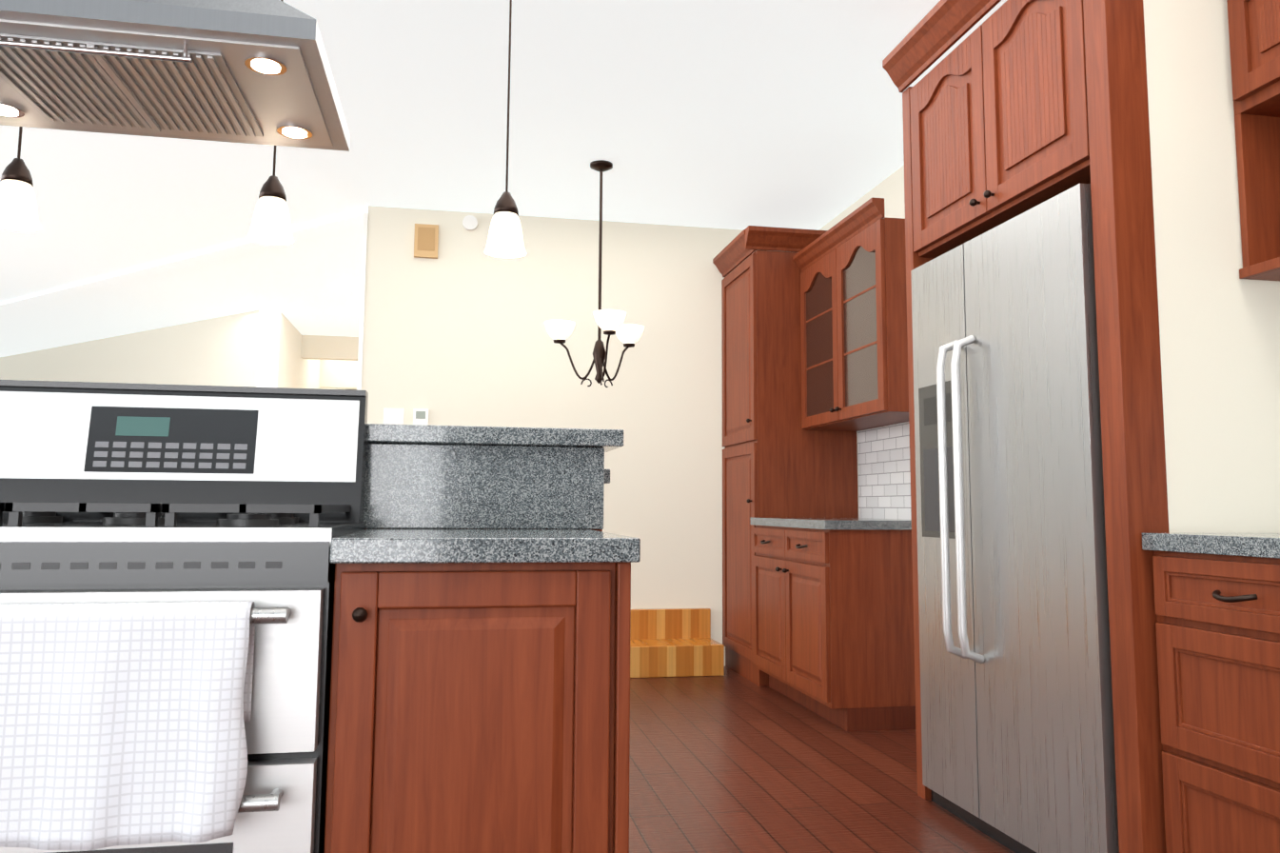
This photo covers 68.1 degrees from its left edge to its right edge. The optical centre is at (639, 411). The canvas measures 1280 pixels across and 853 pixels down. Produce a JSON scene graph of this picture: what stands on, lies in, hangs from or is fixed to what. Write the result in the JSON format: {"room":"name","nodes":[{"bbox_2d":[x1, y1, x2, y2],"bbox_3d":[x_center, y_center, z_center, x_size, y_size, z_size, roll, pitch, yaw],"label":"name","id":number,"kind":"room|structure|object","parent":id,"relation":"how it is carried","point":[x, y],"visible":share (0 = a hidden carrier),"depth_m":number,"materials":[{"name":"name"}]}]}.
{"room":"kitchen","nodes":[
{"label":"kitchen","id":0,"kind":"room"},
{"bbox_2d":[0,310,258,387],"bbox_3d":[-7.077,0.653,11.034,9.000,2.740,0.120,-4,-7,34],"label":"wall","id":1,"kind":"structure","parent":0,"point":[222,351],"depth_m":9.56,"materials":[{"name":"beige paint"}]},
{"bbox_2d":[256,306,280,387],"bbox_3d":[-3.361,0.269,8.462,0.175,2.440,0.054,1,-6,-11],"label":"trim","id":2,"kind":"structure","parent":1,"relation":"attached to","point":[267,349],"depth_m":8.52,"materials":[{"name":"white paint"}]},
{"bbox_2d":[277,312,304,388],"bbox_3d":[-3.824,0.508,10.869,0.120,2.440,4.870,1,-6,-11],"label":"wall","id":3,"kind":"structure","parent":0,"point":[291,346],"depth_m":9.26,"materials":[{"name":"beige paint"}]},
{"bbox_2d":[300,334,358,389],"bbox_3d":[-1.568,0.463,10.261,4.080,2.440,0.120,1,-6,-11],"label":"wall","id":4,"kind":"structure","parent":0,"point":[322,362],"depth_m":10.29,"materials":[{"name":"beige paint"}]},
{"bbox_2d":[0,0,1006,356],"bbox_3d":[-4.775,-1.382,4.851,12.500,0.100,18.000,1,-6,-11],"label":"ceiling","id":5,"kind":"structure","parent":0,"point":[737,114],"depth_m":4.77,"materials":[{"name":"white paint"}]},
{"bbox_2d":[0,126,40,231],"bbox_3d":[-1.590,-1.010,2.462,0.124,1.074,0.124,1,-6,-11],"label":"pendant light","id":6,"kind":"object","parent":5,"relation":"hanging from","point":[18,207],"visible":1,"depth_m":2.40,"materials":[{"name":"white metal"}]},
{"bbox_2d":[0,0,350,151],"bbox_3d":[-0.926,-1.083,1.766,0.720,1.059,0.495,1,-6,-11],"label":"range hood","id":7,"kind":"object","parent":5,"relation":"hanging from","point":[252,71],"visible":1,"depth_m":1.64,"materials":[{"name":"silver metal"}]},
{"bbox_2d":[0,208,368,312],"bbox_3d":[-5.345,-0.975,8.275,9.000,0.030,0.140,-4,-7,34],"label":"ceiling beam","id":8,"kind":"structure","parent":5,"relation":"attached to","point":[330,225],"depth_m":6.89,"materials":[{"name":"white paint"}]},
{"bbox_2d":[246,0,295,245],"bbox_3d":[-0.981,-0.994,2.578,0.124,1.074,0.124,1,-6,-11],"label":"pendant light","id":9,"kind":"object","parent":5,"relation":"hanging from","point":[270,224],"visible":1,"depth_m":2.51,"materials":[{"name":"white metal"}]},
{"bbox_2d":[483,0,527,257],"bbox_3d":[-0.372,-0.978,2.695,0.124,1.074,0.124,1,-6,-11],"label":"pendant light","id":10,"kind":"object","parent":5,"relation":"hanging from","point":[505,239],"visible":1,"depth_m":2.63,"materials":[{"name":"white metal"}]},
{"bbox_2d":[544,159,644,387],"bbox_3d":[-0.206,-0.714,4.834,0.535,1.168,0.501,1,-6,-11],"label":"chandelier","id":11,"kind":"object","parent":5,"relation":"hanging from","point":[609,322],"visible":1,"depth_m":4.86,"materials":[{"name":"white glass"}]},
{"bbox_2d":[361,205,790,666],"bbox_3d":[-0.268,0.176,5.834,2.800,2.740,0.120,1,-6,-11],"label":"wall","id":12,"kind":"structure","parent":0,"point":[455,332],"depth_m":5.79,"materials":[{"name":"beige paint"}]},
{"bbox_2d":[356,212,368,390],"bbox_3d":[-1.654,0.013,5.582,0.024,2.394,0.136,1,-6,-11],"label":"trim","id":13,"kind":"structure","parent":12,"relation":"attached to","point":[362,304],"depth_m":5.58,"materials":[{"name":"white paint"}]},
{"bbox_2d":[383,408,404,424],"bbox_3d":[-1.446,0.039,5.553,0.115,0.120,0.008,1,-6,-11],"label":"switch plate","id":14,"kind":"object","parent":12,"relation":"attached to","point":[393,416],"visible":0.88,"depth_m":5.55,"materials":[{"name":"white plastic"}]},
{"bbox_2d":[413,408,428,425],"bbox_3d":[-1.292,0.042,5.576,0.085,0.120,0.022,1,-6,-11],"label":"thermostat","id":15,"kind":"object","parent":12,"relation":"attached to","point":[420,416],"visible":0.79,"depth_m":5.57,"materials":[{"name":"white plastic"}]},
{"bbox_2d":[413,223,438,258],"bbox_3d":[-1.282,-1.023,5.679,0.140,0.200,0.032,1,-6,-11],"label":"box","id":16,"kind":"object","parent":12,"relation":"attached to","point":[425,241],"visible":0.96,"depth_m":5.67,"materials":[{"name":"brown plastic"}]},
{"bbox_2d":[462,215,477,230],"bbox_3d":[-1.031,-1.145,5.743,0.090,0.090,0.024,1,-6,-11],"label":"smoke detector","id":17,"kind":"object","parent":12,"relation":"attached to","point":[469,222],"visible":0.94,"depth_m":5.73,"materials":[{"name":"white plastic"}]},
{"bbox_2d":[630,608,724,677],"bbox_3d":[-1.811,1.751,9.651,4.720,0.350,9.130,1,-6,-11],"label":"steps","id":18,"kind":"structure","parent":0,"point":[672,642],"depth_m":5.46,"materials":[{"name":"brown wood"}]},
{"bbox_2d":[629,666,1014,852],"bbox_3d":[-3.322,1.482,4.847,9.500,0.100,18.000,1,-6,-11],"label":"floor","id":19,"kind":"structure","parent":0,"point":[730,760],"depth_m":3.35,"materials":[{"name":"brown wood"}]},
{"bbox_2d":[0,379,368,852],"bbox_3d":[-0.917,0.521,1.661,0.759,1.207,0.654,1,-6,-11],"label":"range","id":20,"kind":"object","parent":19,"relation":"on","point":[115,492],"visible":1,"depth_m":1.53,"materials":[{"name":"white metal"}]},
{"bbox_2d":[0,601,255,850],"bbox_3d":[-0.783,0.447,1.362,0.423,0.336,0.064,1,-6,-11],"label":"hanging towel","id":21,"kind":"object","parent":20,"relation":"hanging from","point":[122,723],"visible":1,"depth_m":1.35,"materials":[{"name":"fabric"}]},
{"bbox_2d":[323,423,640,852],"bbox_3d":[-0.988,0.601,1.930,1.935,1.100,1.154,1,-6,-11],"label":"kitchen island","id":22,"kind":"object","parent":19,"relation":"on","point":[480,691],"visible":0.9,"depth_m":1.49,"materials":[{"name":"brown wood"}]},
{"bbox_2d":[720,227,858,680],"bbox_3d":[0.872,0.267,5.638,0.608,2.536,0.664,1,-6,-11],"label":"tall cabinet","id":23,"kind":"object","parent":19,"relation":"on","point":[771,468],"depth_m":5.36,"materials":[{"name":"brown wood"}]},
{"bbox_2d":[747,520,915,731],"bbox_3d":[1.021,1.010,4.698,0.628,0.870,1.055,1,-6,-11],"label":"base cabinet","id":24,"kind":"object","parent":19,"relation":"on","point":[817,608],"depth_m":4.20,"materials":[{"name":"brown wood"}]},
{"bbox_2d":[750,516,911,531],"bbox_3d":[1.021,0.556,4.733,0.639,0.040,1.075,1,-6,-11],"label":"countertop","id":25,"kind":"structure","parent":24,"relation":"on","point":[830,523],"depth_m":4.22,"materials":[{"name":"grey stone"}]},
{"bbox_2d":[910,183,1119,852],"bbox_3d":[1.325,0.361,2.827,0.758,1.790,0.922,1,-6,-11],"label":"fridge","id":26,"kind":"object","parent":19,"relation":"on","point":[1017,739],"visible":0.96,"depth_m":2.65,"materials":[{"name":"grey metal"}]},
{"bbox_2d":[1137,544,1279,852],"bbox_3d":[1.598,0.712,1.714,0.628,0.870,1.082,1,-6,-11],"label":"base cabinet","id":27,"kind":"object","parent":19,"relation":"on","point":[1210,618],"depth_m":2.03,"materials":[{"name":"brown wood"}]},
{"bbox_2d":[1137,529,1279,551],"bbox_3d":[1.935,0.085,0.003,0.639,0.040,4.675,1,-6,-11],"label":"countertop","id":28,"kind":"structure","parent":27,"relation":"on","point":[1148,536],"depth_m":2.06,"materials":[{"name":"grey stone"}]},
{"bbox_2d":[818,164,905,519],"bbox_3d":[2.035,-0.234,1.612,0.120,2.740,9.320,1,-6,-11],"label":"wall","id":29,"kind":"structure","parent":0,"point":[890,189],"depth_m":5.09,"materials":[{"name":"beige paint"}]},
{"bbox_2d":[796,197,908,433],"bbox_3d":[1.174,-0.439,4.871,0.338,0.990,1.055,1,-6,-11],"label":"upper cabinet","id":30,"kind":"object","parent":29,"relation":"attached to","point":[852,338],"depth_m":4.66,"materials":[{"name":"brown wood"}]},
{"bbox_2d":[857,421,911,519],"bbox_3d":[1.970,-0.031,1.585,0.008,0.510,7.730,1,-6,-11],"label":"wall tiles","id":31,"kind":"structure","parent":29,"relation":"attached to","point":[884,475],"depth_m":5.02,"materials":[{"name":"white tile"}]},
{"bbox_2d":[905,30,1163,270],"bbox_3d":[1.343,-0.874,3.165,0.668,0.626,0.539,1,-6,-11],"label":"upper cabinet","id":32,"kind":"object","parent":29,"relation":"attached to","point":[936,196],"depth_m":3.17,"materials":[{"name":"brown wood"}]},
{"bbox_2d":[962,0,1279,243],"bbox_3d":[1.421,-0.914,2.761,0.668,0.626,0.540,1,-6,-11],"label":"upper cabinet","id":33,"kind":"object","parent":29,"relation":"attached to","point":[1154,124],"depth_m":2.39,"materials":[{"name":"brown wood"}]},
{"bbox_2d":[1209,0,1279,129],"bbox_3d":[1.688,-0.999,2.254,0.338,0.475,0.394,1,-6,-11],"label":"upper cabinet","id":34,"kind":"object","parent":29,"relation":"attached to","point":[1247,32],"depth_m":2.35,"materials":[{"name":"brown wood"}]}
]}

